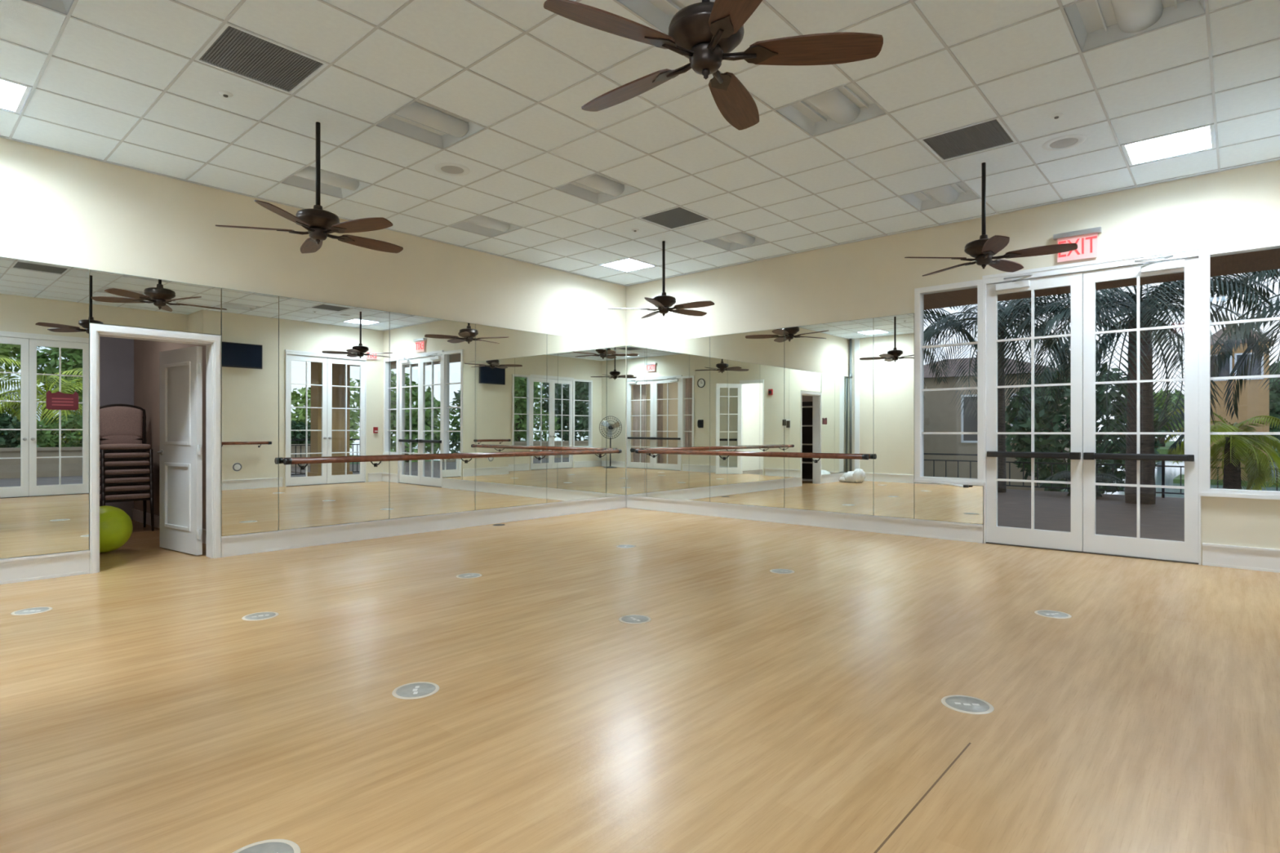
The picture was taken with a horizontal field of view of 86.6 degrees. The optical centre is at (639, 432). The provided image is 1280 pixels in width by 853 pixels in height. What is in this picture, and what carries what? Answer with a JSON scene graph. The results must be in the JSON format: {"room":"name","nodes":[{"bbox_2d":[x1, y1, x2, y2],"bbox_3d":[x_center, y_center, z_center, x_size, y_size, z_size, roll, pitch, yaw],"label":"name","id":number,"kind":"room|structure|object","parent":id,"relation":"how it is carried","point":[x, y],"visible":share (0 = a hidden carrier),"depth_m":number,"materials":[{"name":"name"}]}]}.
{"room":"exercise studio","nodes":[
{"label":"exercise studio","id":0,"kind":"room"},
{"bbox_2d":[99,336,133,519],"bbox_3d":[-7.566,-0.175,8.715,0.100,2.750,1.940,0,0,41],"label":"wall","id":1,"kind":"structure","parent":0,"point":[116,354],"depth_m":9.20,"materials":[{"name":"paint"}]},
{"bbox_2d":[133,339,205,528],"bbox_3d":[-5.457,-0.175,8.082,3.900,2.750,0.100,0,0,41],"label":"wall","id":2,"kind":"structure","parent":0,"point":[146,353],"depth_m":8.68,"materials":[{"name":"paint"}]},
{"bbox_2d":[131,508,205,543],"bbox_3d":[-5.502,1.125,8.039,3.890,0.150,0.024,0,0,41],"label":"baseboard","id":3,"kind":"structure","parent":2,"relation":"attached to","point":[137,515],"depth_m":8.82,"materials":[{"name":"wood"}]},
{"bbox_2d":[0,137,626,559],"bbox_3d":[-2.976,-0.567,7.835,0.150,3.534,8.450,0,0,41],"label":"wall","id":4,"kind":"structure","parent":0,"point":[57,207],"depth_m":6.72,"materials":[{"name":"paint"}]},
{"bbox_2d":[0,256,88,559],"bbox_3d":[-4.906,-0.193,5.504,0.010,2.382,0.698,0,0,41],"label":"wall mirror","id":5,"kind":"object","parent":4,"relation":"attached to","point":[44,307],"visible":1,"depth_m":5.54,"materials":[{"name":"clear mirror"}]},
{"bbox_2d":[46,390,78,410],"bbox_3d":[-4.783,-0.265,5.628,0.009,0.160,0.205,0,0,41],"label":"notice sign","id":6,"kind":"object","parent":5,"relation":"attached to","point":[59,400],"visible":1,"depth_m":5.62,"materials":[{"name":"red"}]},
{"bbox_2d":[52,397,73,405],"bbox_3d":[-4.780,-0.252,5.626,0.001,0.062,0.136,0,0,41],"label":"print","id":7,"kind":"object","parent":6,"relation":"attached to","point":[55,401],"depth_m":5.63},
{"bbox_2d":[88,323,221,573],"bbox_3d":[-4.407,0.138,6.196,0.190,2.125,0.991,0,0,41],"label":"trim","id":8,"kind":"structure","parent":4,"relation":"attached to","point":[212,343],"depth_m":6.22,"materials":[{"name":"white wood"}]},
{"bbox_2d":[89,269,221,335],"bbox_3d":[-4.347,-1.157,6.143,0.007,0.452,0.992,0,0,41],"label":"wall mirror","id":9,"kind":"object","parent":4,"relation":"attached to","point":[115,299],"visible":1,"depth_m":6.11,"materials":[{"name":"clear mirror"}]},
{"bbox_2d":[157,346,202,555],"bbox_3d":[-4.590,0.183,6.799,0.895,2.031,0.150,0,0,34],"label":"door","id":10,"kind":"structure","parent":4,"relation":"in","point":[180,370],"depth_m":6.76,"materials":[{"name":"white wood"}]},
{"bbox_2d":[221,288,278,536],"bbox_3d":[-3.844,-0.193,6.708,0.010,2.382,0.514,0,0,41],"label":"wall mirror","id":11,"kind":"object","parent":4,"relation":"attached to","point":[249,320],"visible":1,"depth_m":6.69,"materials":[{"name":"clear mirror"}]},
{"bbox_2d":[0,495,626,584],"bbox_3d":[-2.958,1.101,7.719,0.030,0.198,8.300,0,0,41],"label":"baseboard","id":12,"kind":"structure","parent":4,"relation":"attached to","point":[21,569],"depth_m":7.36,"materials":[{"name":"white wood"}]},
{"bbox_2d":[278,296,389,530],"bbox_3d":[-3.276,-0.193,7.353,0.010,2.382,1.197,0,0,41],"label":"wall mirror","id":13,"kind":"object","parent":4,"relation":"attached to","point":[334,359],"visible":1,"depth_m":7.31,"materials":[{"name":"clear mirror"}]},
{"bbox_2d":[389,311,475,519],"bbox_3d":[-2.493,-0.193,8.241,0.010,2.382,1.165,0,0,41],"label":"wall mirror","id":14,"kind":"object","parent":4,"relation":"attached to","point":[432,361],"visible":1,"depth_m":8.19,"materials":[{"name":"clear mirror"}]},
{"bbox_2d":[283,448,622,470],"bbox_3d":[-1.971,0.326,8.722,0.142,0.128,4.950,0,0,41],"label":"ballet barre","id":15,"kind":"object","parent":4,"relation":"attached to","point":[413,457],"visible":1,"depth_m":8.08,"materials":[{"name":"brown wood"}]},
{"bbox_2d":[475,324,546,510],"bbox_3d":[-1.711,-0.193,9.127,0.010,2.382,1.194,0,0,41],"label":"wall mirror","id":16,"kind":"object","parent":4,"relation":"attached to","point":[511,364],"visible":1,"depth_m":9.09,"materials":[{"name":"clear mirror"}]},
{"bbox_2d":[546,333,606,502],"bbox_3d":[-0.918,-0.193,10.027,0.010,2.382,1.197,0,0,41],"label":"wall mirror","id":17,"kind":"object","parent":4,"relation":"attached to","point":[576,368],"visible":1,"depth_m":9.99,"materials":[{"name":"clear mirror"}]},
{"bbox_2d":[605,342,626,497],"bbox_3d":[-0.376,-0.193,10.642,0.010,2.382,0.437,0,0,41],"label":"wall mirror","id":18,"kind":"object","parent":4,"relation":"attached to","point":[615,353],"visible":1,"depth_m":10.64,"materials":[{"name":"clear mirror"}]},
{"bbox_2d":[0,0,1279,286],"bbox_3d":[0.312,-2.341,4.835,8.750,0.025,8.300,0,0,41],"label":"grid","id":19,"kind":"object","parent":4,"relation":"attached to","point":[74,2],"depth_m":5.16,"materials":[{"name":"silver metal"}]},
{"bbox_2d":[0,488,1279,852],"bbox_3d":[2.726,1.310,8.140,24.000,0.220,16.750,0,0,41],"label":"floor","id":20,"kind":"structure","parent":0,"point":[756,709],"depth_m":3.10,"materials":[{"name":"brown wood"}]},
{"bbox_2d":[10,606,53,615],"bbox_3d":[-4.079,1.198,4.558,0.210,0.002,0.210,0,0,-9],"label":"floor marker","id":21,"kind":"object","parent":20,"relation":"on","point":[34,610],"visible":1,"depth_m":4.55,"materials":[{"name":"beige"}]},
{"bbox_2d":[99,505,133,552],"bbox_3d":[-5.358,0.968,6.789,0.465,0.467,0.462,0,0,30],"label":"exercise ball","id":22,"kind":"object","parent":20,"relation":"on","point":[116,527],"visible":0.54,"depth_m":6.70,"materials":[{"name":"green"}]},
{"bbox_2d":[99,492,154,531],"bbox_3d":[-6.274,0.719,8.274,0.512,0.964,0.549,0,0,-45],"label":"chair","id":23,"kind":"object","parent":20,"relation":"on","point":[144,496],"visible":0.33,"depth_m":8.15,"materials":[{"name":"fabric"}]},
{"bbox_2d":[99,459,153,500],"bbox_3d":[-6.279,0.621,8.277,0.512,0.964,0.549,0,0,-45],"label":"chair","id":24,"kind":"object","parent":23,"relation":"on","point":[120,489],"visible":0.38,"depth_m":8.09,"materials":[{"name":"black"}]},
{"bbox_2d":[99,451,153,492],"bbox_3d":[-6.283,0.522,8.281,0.512,0.964,0.549,0,0,-45],"label":"chair","id":25,"kind":"object","parent":24,"relation":"on","point":[114,481],"visible":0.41,"depth_m":8.10,"materials":[{"name":"black"}]},
{"bbox_2d":[99,440,153,484],"bbox_3d":[-6.288,0.423,8.285,0.512,0.964,0.549,0,0,-45],"label":"chair","id":26,"kind":"object","parent":25,"relation":"on","point":[108,473],"visible":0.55,"depth_m":8.10,"materials":[{"name":"black"}]},
{"bbox_2d":[99,438,153,475],"bbox_3d":[-6.292,0.325,8.289,0.512,0.964,0.549,0,0,-45],"label":"chair","id":27,"kind":"object","parent":26,"relation":"on","point":[131,464],"visible":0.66,"depth_m":8.11,"materials":[{"name":"black"}]},
{"bbox_2d":[99,427,153,466],"bbox_3d":[-6.297,0.227,8.293,0.512,0.964,0.549,0,0,-45],"label":"chair","id":28,"kind":"object","parent":27,"relation":"on","point":[126,455],"visible":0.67,"depth_m":8.25,"materials":[{"name":"black"}]},
{"bbox_2d":[99,404,152,484],"bbox_3d":[-6.301,0.128,8.297,0.512,0.964,0.549,0,0,-45],"label":"chair","id":29,"kind":"object","parent":28,"relation":"on","point":[114,419],"visible":0.86,"depth_m":8.40,"materials":[{"name":"black"}]},
{"bbox_2d":[241,611,278,620],"bbox_3d":[-2.475,1.198,4.431,0.210,0.002,0.210,0,0,-32],"label":"floor marker","id":30,"kind":"object","parent":20,"relation":"on","point":[267,615],"visible":1,"depth_m":4.43,"materials":[{"name":"white"}]},
{"bbox_2d":[232,839,300,852],"bbox_3d":[-1.065,1.198,1.897,0.210,0.002,0.210,0,0,-36],"label":"floor marker","id":31,"kind":"object","parent":20,"relation":"on","point":[271,846],"visible":1,"depth_m":1.96,"materials":[{"name":"white"}]},
{"bbox_2d":[391,681,439,699],"bbox_3d":[-1.041,1.198,3.157,0.210,0.002,0.210,0,0,-11],"label":"floor marker","id":32,"kind":"object","parent":20,"relation":"on","point":[418,690],"visible":1,"depth_m":3.15,"materials":[{"name":"white"}]},
{"bbox_2d":[456,573,481,578],"bbox_3d":[-1.427,1.198,5.675,0.210,0.002,0.210,0,0,35],"label":"floor marker","id":33,"kind":"object","parent":20,"relation":"on","point":[467,575],"visible":1,"depth_m":5.67,"materials":[{"name":"white"}]},
{"bbox_2d":[618,614,651,623],"bbox_3d":[-0.032,1.198,4.355,0.210,0.002,0.210,0,0,-34],"label":"floor marker","id":34,"kind":"object","parent":20,"relation":"on","point":[631,619],"visible":1,"depth_m":4.35,"materials":[{"name":"white"}]},
{"bbox_2d":[924,308,977,399],"bbox_3d":[5.343,-1.031,15.127,3.705,4.522,4.105,0,0,-4],"label":"palm tree","id":35,"kind":"object","parent":20,"relation":"on","point":[962,330],"visible":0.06,"depth_m":15.03,"materials":[{"name":"green plant"}]},
{"bbox_2d":[941,694,994,714],"bbox_3d":[1.441,1.198,2.993,0.210,0.002,0.210,0,0,10],"label":"floor marker","id":36,"kind":"object","parent":20,"relation":"on","point":[962,704],"visible":1,"depth_m":2.98,"materials":[{"name":"white"}]},
{"bbox_2d":[924,293,1114,492],"bbox_3d":[7.240,-1.036,13.988,4.170,4.533,4.142,0,0,41],"label":"palm tree","id":37,"kind":"object","parent":20,"relation":"on","point":[931,331],"visible":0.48,"depth_m":13.88,"materials":[{"name":"green plant"}]},
{"bbox_2d":[1034,609,1071,618],"bbox_3d":[2.720,1.198,4.477,0.210,0.002,0.210,0,0,-13],"label":"floor marker","id":38,"kind":"object","parent":20,"relation":"on","point":[1046,613],"visible":1,"depth_m":4.47,"materials":[{"name":"white"}]},
{"bbox_2d":[1038,471,1124,499],"bbox_3d":[8.477,1.228,12.993,1.310,0.977,1.118,0,0,16],"label":"palm tree","id":39,"kind":"object","parent":20,"relation":"on","point":[1060,475],"visible":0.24,"depth_m":12.80,"materials":[{"name":"green plant"}]},
{"bbox_2d":[924,453,1279,497],"bbox_3d":[9.858,0.855,12.751,12.600,0.750,0.050,0,0,41],"label":"metal railing","id":40,"kind":"object","parent":20,"relation":"on","point":[1162,465],"visible":0.25,"depth_m":13.96,"materials":[{"name":"black"}]},
{"bbox_2d":[997,269,1279,504],"bbox_3d":[8.636,-0.853,11.687,4.592,4.166,4.576,0,0,41],"label":"palm tree","id":41,"kind":"object","parent":20,"relation":"on","point":[1148,495],"visible":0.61,"depth_m":11.59,"materials":[{"name":"green plant"}]},
{"bbox_2d":[1164,407,1279,490],"bbox_3d":[10.040,0.381,11.650,1.805,1.697,1.871,0,0,21],"label":"palm tree","id":42,"kind":"object","parent":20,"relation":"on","point":[1234,447],"visible":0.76,"depth_m":11.45,"materials":[{"name":"green plant"}]},
{"bbox_2d":[1210,268,1279,420],"bbox_3d":[11.312,-0.905,10.415,4.514,4.271,4.111,0,0,10],"label":"palm tree","id":43,"kind":"object","parent":20,"relation":"on","point":[1217,366],"visible":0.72,"depth_m":10.89,"materials":[{"name":"green plant"}]},
{"bbox_2d":[0,0,1279,285],"bbox_3d":[0.312,-2.334,4.835,8.750,0.001,8.300,0,0,41],"label":"ceiling","id":44,"kind":"structure","parent":0,"point":[460,32],"depth_m":4.93,"materials":[{"name":"white tile"}]},
{"bbox_2d":[0,79,31,113],"bbox_3d":[-4.519,-2.396,4.569,0.578,0.126,0.578,0,0,41],"label":"ceiling light","id":45,"kind":"object","parent":44,"relation":"attached to","point":[13,96],"visible":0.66,"depth_m":4.87,"materials":[{"name":"white"}]},
{"bbox_2d":[28,0,72,13],"bbox_3d":[-3.174,-2.376,3.383,0.578,0.085,0.578,0,0,41],"label":"ceiling light","id":46,"kind":"object","parent":44,"relation":"attached to","point":[62,6],"visible":1,"depth_m":3.74,"materials":[{"name":"white"}]},
{"bbox_2d":[194,23,328,94],"bbox_3d":[-2.383,-2.368,4.280,0.582,0.072,0.582,0,0,41],"label":"ceiling vent","id":47,"kind":"object","parent":44,"relation":"in","point":[233,50],"visible":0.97,"depth_m":4.27,"materials":[{"name":"white metal"}]},
{"bbox_2d":[215,121,403,253],"bbox_3d":[-2.432,-1.876,5.068,1.318,0.923,1.259,0,0,4],"label":"ceiling fan","id":48,"kind":"object","parent":44,"relation":"hanging from","point":[318,222],"visible":1,"depth_m":5.06,"materials":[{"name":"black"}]},
{"bbox_2d":[282,166,369,198],"bbox_3d":[-2.937,-2.376,6.363,0.578,0.085,0.578,0,0,41],"label":"ceiling light","id":49,"kind":"object","parent":44,"relation":"attached to","point":[333,184],"visible":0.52,"depth_m":6.45,"materials":[{"name":"white"}]},
{"bbox_2d":[294,166,359,191],"bbox_3d":[-2.937,-2.377,6.363,0.210,0.075,0.554,0,0,41],"label":"basket","id":50,"kind":"object","parent":49,"relation":"on","point":[308,172],"depth_m":6.34,"materials":[{"name":"white"}]},
{"bbox_2d":[377,100,484,148],"bbox_3d":[-1.592,-2.376,5.177,0.578,0.085,0.578,0,0,41],"label":"ceiling light","id":51,"kind":"object","parent":44,"relation":"attached to","point":[420,121],"visible":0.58,"depth_m":5.25,"materials":[{"name":"white"}]},
{"bbox_2d":[395,101,468,137],"bbox_3d":[-1.592,-2.377,5.177,0.210,0.075,0.554,0,0,41],"label":"basket","id":52,"kind":"object","parent":51,"relation":"on","point":[419,112],"depth_m":5.14,"materials":[{"name":"white"}]},
{"bbox_2d":[434,162,470,176],"bbox_3d":[-1.665,-2.328,6.032,0.304,0.012,0.304,0,0,41],"label":"ceiling speaker","id":53,"kind":"object","parent":44,"relation":"attached to","point":[446,168],"visible":1,"depth_m":6.02,"materials":[{"name":"white"}]},
{"bbox_2d":[440,165,463,173],"bbox_3d":[-1.665,-2.327,6.032,0.198,0.010,0.198,0,0,41],"label":"grille","id":54,"kind":"object","parent":53,"relation":"attached to","point":[444,169],"depth_m":6.02,"materials":[{"name":"plastic"}]},
{"bbox_2d":[450,215,520,236],"bbox_3d":[-1.751,-2.376,7.709,0.578,0.085,0.578,0,0,41],"label":"ceiling light","id":55,"kind":"object","parent":44,"relation":"attached to","point":[479,224],"visible":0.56,"depth_m":7.82,"materials":[{"name":"white"}]},
{"bbox_2d":[464,215,510,231],"bbox_3d":[-1.751,-2.377,7.709,0.210,0.075,0.554,0,0,41],"label":"basket","id":56,"kind":"object","parent":55,"relation":"on","point":[500,226],"depth_m":7.69,"materials":[{"name":"white"}]},
{"bbox_2d":[556,173,639,203],"bbox_3d":[-0.405,-2.376,6.523,0.578,0.085,0.578,0,0,41],"label":"ceiling light","id":57,"kind":"object","parent":44,"relation":"attached to","point":[597,188],"visible":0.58,"depth_m":6.62,"materials":[{"name":"white"}]},
{"bbox_2d":[574,173,624,196],"bbox_3d":[-0.405,-2.377,6.523,0.210,0.075,0.554,0,0,41],"label":"basket","id":58,"kind":"object","parent":57,"relation":"on","point":[601,183],"depth_m":6.50,"materials":[{"name":"white"}]},
{"bbox_2d":[600,258,655,272],"bbox_3d":[-0.169,-2.396,9.503,0.578,0.126,0.578,0,0,41],"label":"ceiling light","id":59,"kind":"object","parent":44,"relation":"attached to","point":[626,265],"visible":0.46,"depth_m":9.73,"materials":[{"name":"white"}]},
{"bbox_2d":[607,240,714,318],"bbox_3d":[0.274,-1.876,8.246,1.318,0.923,1.259,0,0,16],"label":"ceiling fan","id":60,"kind":"object","parent":44,"relation":"hanging from","point":[663,302],"visible":1,"depth_m":8.24,"materials":[{"name":"brown wood"}]},
{"bbox_2d":[618,0,715,34],"bbox_3d":[0.203,-2.376,3.595,0.578,0.085,0.578,0,0,41],"label":"ceiling light","id":61,"kind":"object","parent":44,"relation":"attached to","point":[660,13],"visible":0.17,"depth_m":3.84,"materials":[{"name":"white"}]},
{"bbox_2d":[618,0,685,34],"bbox_3d":[0.203,-2.376,3.595,0.578,0.085,0.578,0,0,41],"label":"tray","id":62,"kind":"object","parent":61,"relation":"on","point":[660,13],"depth_m":3.85,"materials":[{"name":"white"}]},
{"bbox_2d":[677,0,715,6],"bbox_3d":[0.203,-2.377,3.595,0.210,0.075,0.554,0,0,41],"label":"basket","id":63,"kind":"object","parent":61,"relation":"on","point":[686,2],"depth_m":3.70,"materials":[{"name":"white"}]},
{"bbox_2d":[638,206,711,230],"bbox_3d":[0.386,-2.368,7.420,0.582,0.072,0.582,0,0,41],"label":"ceiling vent","id":64,"kind":"object","parent":44,"relation":"in","point":[677,217],"visible":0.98,"depth_m":7.43,"materials":[{"name":"grey"}]},
{"bbox_2d":[543,0,883,130],"bbox_3d":[0.276,-1.876,2.670,1.318,0.923,1.259,0,0,-12],"label":"ceiling fan","id":65,"kind":"object","parent":44,"relation":"hanging from","point":[705,33],"visible":1,"depth_m":2.67,"materials":[{"name":"brown wood"}]},
{"bbox_2d":[703,231,768,250],"bbox_3d":[1.177,-2.376,8.317,0.578,0.085,0.578,0,0,41],"label":"ceiling light","id":66,"kind":"object","parent":44,"relation":"attached to","point":[740,240],"visible":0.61,"depth_m":8.44,"materials":[{"name":"white"}]},
{"bbox_2d":[721,232,755,245],"bbox_3d":[1.177,-2.377,8.317,0.210,0.075,0.554,0,0,41],"label":"diffuser","id":67,"kind":"object","parent":66,"relation":"on","point":[742,238],"depth_m":8.32,"materials":[{"name":"white"}]},
{"bbox_2d":[777,83,885,135],"bbox_3d":[1.389,-2.376,4.941,0.578,0.085,0.578,0,0,41],"label":"ceiling light","id":68,"kind":"object","parent":44,"relation":"attached to","point":[847,104],"visible":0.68,"depth_m":5.02,"materials":[{"name":"white"}]},
{"bbox_2d":[806,88,859,124],"bbox_3d":[1.389,-2.377,4.941,0.210,0.075,0.554,0,0,41],"label":"basket","id":69,"kind":"object","parent":68,"relation":"on","point":[841,108],"depth_m":4.93,"materials":[{"name":"white"}]},
{"bbox_2d":[900,182,978,210],"bbox_3d":[2.971,-2.376,6.735,0.578,0.085,0.578,0,0,41],"label":"ceiling light","id":70,"kind":"object","parent":44,"relation":"attached to","point":[958,192],"visible":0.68,"depth_m":6.84,"materials":[{"name":"white"}]},
{"bbox_2d":[924,185,959,203],"bbox_3d":[2.971,-2.377,6.735,0.210,0.075,0.554,0,0,41],"label":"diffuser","id":71,"kind":"object","parent":70,"relation":"on","point":[948,193],"depth_m":6.75,"materials":[{"name":"white"}]},
{"bbox_2d":[919,118,1017,161],"bbox_3d":[2.629,-2.368,5.442,0.582,0.072,0.582,0,0,41],"label":"ceiling vent","id":72,"kind":"object","parent":44,"relation":"in","point":[992,134],"visible":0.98,"depth_m":5.45,"materials":[{"name":"grey"}]},
{"bbox_2d":[904,162,1077,275],"bbox_3d":[2.965,-1.876,5.838,1.318,0.923,1.259,0,0,16],"label":"ceiling fan","id":73,"kind":"object","parent":44,"relation":"hanging from","point":[983,249],"visible":1,"depth_m":5.82,"materials":[{"name":"brown wood"}]},
{"bbox_2d":[1041,134,1086,151],"bbox_3d":[3.414,-2.328,5.473,0.304,0.012,0.304,0,0,41],"label":"ceiling speaker","id":74,"kind":"object","parent":44,"relation":"attached to","point":[1064,142],"visible":1,"depth_m":5.46,"materials":[{"name":"white"}]},
{"bbox_2d":[1049,137,1078,147],"bbox_3d":[3.414,-2.327,5.473,0.198,0.010,0.198,0,0,41],"label":"grille","id":75,"kind":"object","parent":74,"relation":"attached to","point":[1061,142],"depth_m":5.46,"materials":[{"name":"plastic"}]},
{"bbox_2d":[1064,0,1204,51],"bbox_3d":[2.735,-2.376,3.754,0.578,0.085,0.578,0,0,41],"label":"ceiling light","id":76,"kind":"object","parent":44,"relation":"attached to","point":[1094,23],"visible":1,"depth_m":3.88,"materials":[{"name":"white plastic"}]},
{"bbox_2d":[1111,0,1162,32],"bbox_3d":[2.735,-2.377,3.754,0.210,0.075,0.554,0,0,41],"label":"basket","id":77,"kind":"object","parent":76,"relation":"on","point":[1126,15],"depth_m":3.84,"materials":[{"name":"white"}]},
{"bbox_2d":[1120,124,1215,165],"bbox_3d":[4.317,-2.396,5.548,0.578,0.126,0.578,0,0,41],"label":"ceiling light","id":78,"kind":"object","parent":44,"relation":"attached to","point":[1201,139],"visible":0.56,"depth_m":5.70,"materials":[{"name":"white"}]},
{"bbox_2d":[1130,126,1210,151],"bbox_3d":[4.317,-2.451,5.548,0.526,0.010,0.526,0,0,41],"label":"diffuser","id":79,"kind":"object","parent":78,"relation":"attached to","point":[1202,133],"depth_m":5.68,"materials":[{"name":"white"}]},
{"bbox_2d":[626,160,1279,564],"bbox_3d":[2.750,-0.567,8.319,7.800,3.534,0.150,0,0,41],"label":"wall","id":80,"kind":"structure","parent":0,"point":[869,278],"depth_m":7.54,"materials":[{"name":"paint"}]},
{"bbox_2d":[626,343,646,496],"bbox_3d":[-0.054,-0.188,10.672,0.417,2.372,0.006,0,0,41],"label":"wall mirror","id":81,"kind":"object","parent":80,"relation":"attached to","point":[636,354],"visible":1,"depth_m":10.68,"materials":[{"name":"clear mirror"}]},
{"bbox_2d":[646,336,710,502],"bbox_3d":[0.553,-0.188,10.136,1.197,2.372,0.006,0,0,41],"label":"wall mirror","id":82,"kind":"object","parent":80,"relation":"attached to","point":[678,371],"visible":1,"depth_m":10.12,"materials":[{"name":"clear mirror"}]},
{"bbox_2d":[710,328,784,507],"bbox_3d":[1.453,-0.188,9.342,1.197,2.372,0.006,0,0,41],"label":"wall mirror","id":83,"kind":"object","parent":80,"relation":"attached to","point":[747,369],"visible":1,"depth_m":9.32,"materials":[{"name":"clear mirror"}]},
{"bbox_2d":[635,448,869,462],"bbox_3d":[1.354,0.326,9.328,3.690,0.128,0.142,0,0,41],"label":"ballet barre","id":84,"kind":"object","parent":80,"relation":"attached to","point":[853,456],"visible":1,"depth_m":9.04,"materials":[{"name":"brown wood"}]},
{"bbox_2d":[784,317,873,515],"bbox_3d":[2.353,-0.188,8.549,1.197,2.372,0.006,0,0,41],"label":"wall mirror","id":85,"kind":"object","parent":80,"relation":"attached to","point":[828,367],"visible":1,"depth_m":8.53,"materials":[{"name":"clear mirror"}]},
{"bbox_2d":[873,313,914,519],"bbox_3d":[2.983,-0.188,7.993,0.477,2.372,0.006,0,0,41],"label":"wall mirror","id":86,"kind":"object","parent":80,"relation":"attached to","point":[893,335],"visible":1,"depth_m":7.99,"materials":[{"name":"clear mirror"}]},
{"bbox_2d":[913,279,984,488],"bbox_3d":[3.451,-0.525,7.598,0.743,2.260,0.205,0,0,41],"label":"window","id":87,"kind":"structure","parent":80,"relation":"in","point":[919,293],"depth_m":7.67,"materials":[{"name":"white wood"}]},
{"bbox_2d":[914,482,983,524],"bbox_3d":[3.439,0.790,7.591,0.732,0.417,0.006,0,0,41],"label":"wall mirror","id":88,"kind":"object","parent":80,"relation":"attached to","point":[932,501],"visible":1,"depth_m":7.58,"materials":[{"name":"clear mirror"}]},
{"bbox_2d":[626,495,1279,573],"bbox_3d":[2.702,1.101,8.241,7.770,0.198,0.030,0,0,41],"label":"baseboard","id":89,"kind":"structure","parent":80,"relation":"attached to","point":[1263,559],"depth_m":8.13,"materials":[{"name":"white wood"}]},
{"bbox_2d":[986,271,1083,551],"bbox_3d":[4.047,-0.225,7.025,0.880,2.826,0.185,0,0,41],"label":"door","id":90,"kind":"structure","parent":80,"relation":"in","point":[1073,540],"depth_m":7.04,"materials":[{"name":"white wood"}]},
{"bbox_2d":[1053,226,1102,262],"bbox_3d":[4.348,-1.857,6.759,0.400,0.280,0.075,0,0,41],"label":"exit sign","id":91,"kind":"object","parent":80,"relation":"attached to","point":[1086,240],"visible":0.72,"depth_m":6.74,"materials":[{"name":"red plastic"}]},
{"bbox_2d":[982,244,1202,564],"bbox_3d":[4.438,-0.245,6.792,1.834,2.890,0.148,0,0,41],"label":"trim","id":92,"kind":"structure","parent":80,"relation":"attached to","point":[1190,251],"depth_m":6.76,"materials":[{"name":"white"}]},
{"bbox_2d":[1083,254,1198,563],"bbox_3d":[4.715,-0.225,6.437,0.888,2.826,0.185,0,0,41],"label":"door","id":93,"kind":"structure","parent":80,"relation":"in","point":[1187,550],"depth_m":6.48,"materials":[{"name":"white wood"}]},
{"bbox_2d":[1200,238,1279,499],"bbox_3d":[5.344,-0.540,5.968,0.648,2.230,0.145,0,0,41],"label":"window","id":94,"kind":"structure","parent":80,"relation":"in","point":[1206,253],"depth_m":6.11,"materials":[{"name":"white wood"}]},
{"label":"outside","id":95,"kind":"structure","parent":0,"visible":0},
{"bbox_2d":[1060,457,1279,497],"bbox_3d":[37.255,1.875,45.789,150.000,0.150,78.000,0,0,41],"label":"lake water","id":96,"kind":"structure","parent":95,"point":[1171,473],"depth_m":24.99,"materials":[{"name":"liquid"}]},
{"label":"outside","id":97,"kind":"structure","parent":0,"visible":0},
{"bbox_2d":[1173,474,1279,487],"bbox_3d":[2.203,1.650,6.035,90.000,0.500,56.000,0,0,41],"label":"ground","id":98,"kind":"structure","parent":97,"point":[1176,480],"depth_m":23.27,"materials":[{"name":"plant"}]},
{"bbox_2d":[1004,361,1169,494],"bbox_3d":[11.248,-0.065,17.327,3.691,3.582,3.602,0,0,41],"label":"shrub","id":99,"kind":"object","parent":98,"relation":"on","point":[1055,418],"visible":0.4,"depth_m":16.76,"materials":[{"name":"green plant"}]},
{"bbox_2d":[1210,325,1273,480],"bbox_3d":[21.048,-1.050,24.082,2.040,5.400,2.040,0,0,41],"label":"house","id":100,"kind":"structure","parent":98,"relation":"on","point":[1254,402],"depth_m":23.27,"materials":[{"name":"paint"}]},
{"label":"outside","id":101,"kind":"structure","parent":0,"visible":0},
{"bbox_2d":[1069,440,1279,457],"bbox_3d":[62.386,1.600,74.292,190.000,0.600,62.000,0,0,41],"label":"ground","id":102,"kind":"structure","parent":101,"point":[1163,450],"depth_m":54.25,"materials":[{"name":"plant"}]},
{"bbox_2d":[1125,388,1184,446],"bbox_3d":[47.465,-1.391,61.873,6.655,5.581,5.986,0,0,41],"label":"broad tree","id":103,"kind":"object","parent":102,"relation":"on","point":[1162,439],"visible":0.19,"depth_m":60.36,"materials":[{"name":"green plant"}]},
{"bbox_2d":[1269,360,1279,441],"bbox_3d":[50.555,-2.193,53.842,6.197,7.217,5.235,0,0,41],"label":"broad tree","id":104,"kind":"object","parent":102,"relation":"on","point":[1274,393],"visible":0.18,"depth_m":52.79,"materials":[{"name":"green plant"}]},
{"bbox_3d":[8.526,1.775,23.791,10.000,0.250,7.000,0,0,41],"label":"ground","id":105,"kind":"structure","parent":0,"visible":0},
{"bbox_2d":[924,357,1069,490],"bbox_3d":[10.446,-0.350,21.431,5.600,4.000,3.600,0,0,37],"label":"house","id":106,"kind":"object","parent":105,"relation":"on","point":[939,416],"visible":0.2,"depth_m":20.35,"materials":[{"name":"paint"}]},
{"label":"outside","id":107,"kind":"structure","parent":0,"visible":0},
{"bbox_2d":[924,248,1279,310],"bbox_3d":[3.862,-1.815,8.672,13.000,0.130,1.850,0,0,41],"label":"ceiling","id":108,"kind":"structure","parent":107,"point":[1266,260],"depth_m":7.87,"materials":[{"name":"paint"}]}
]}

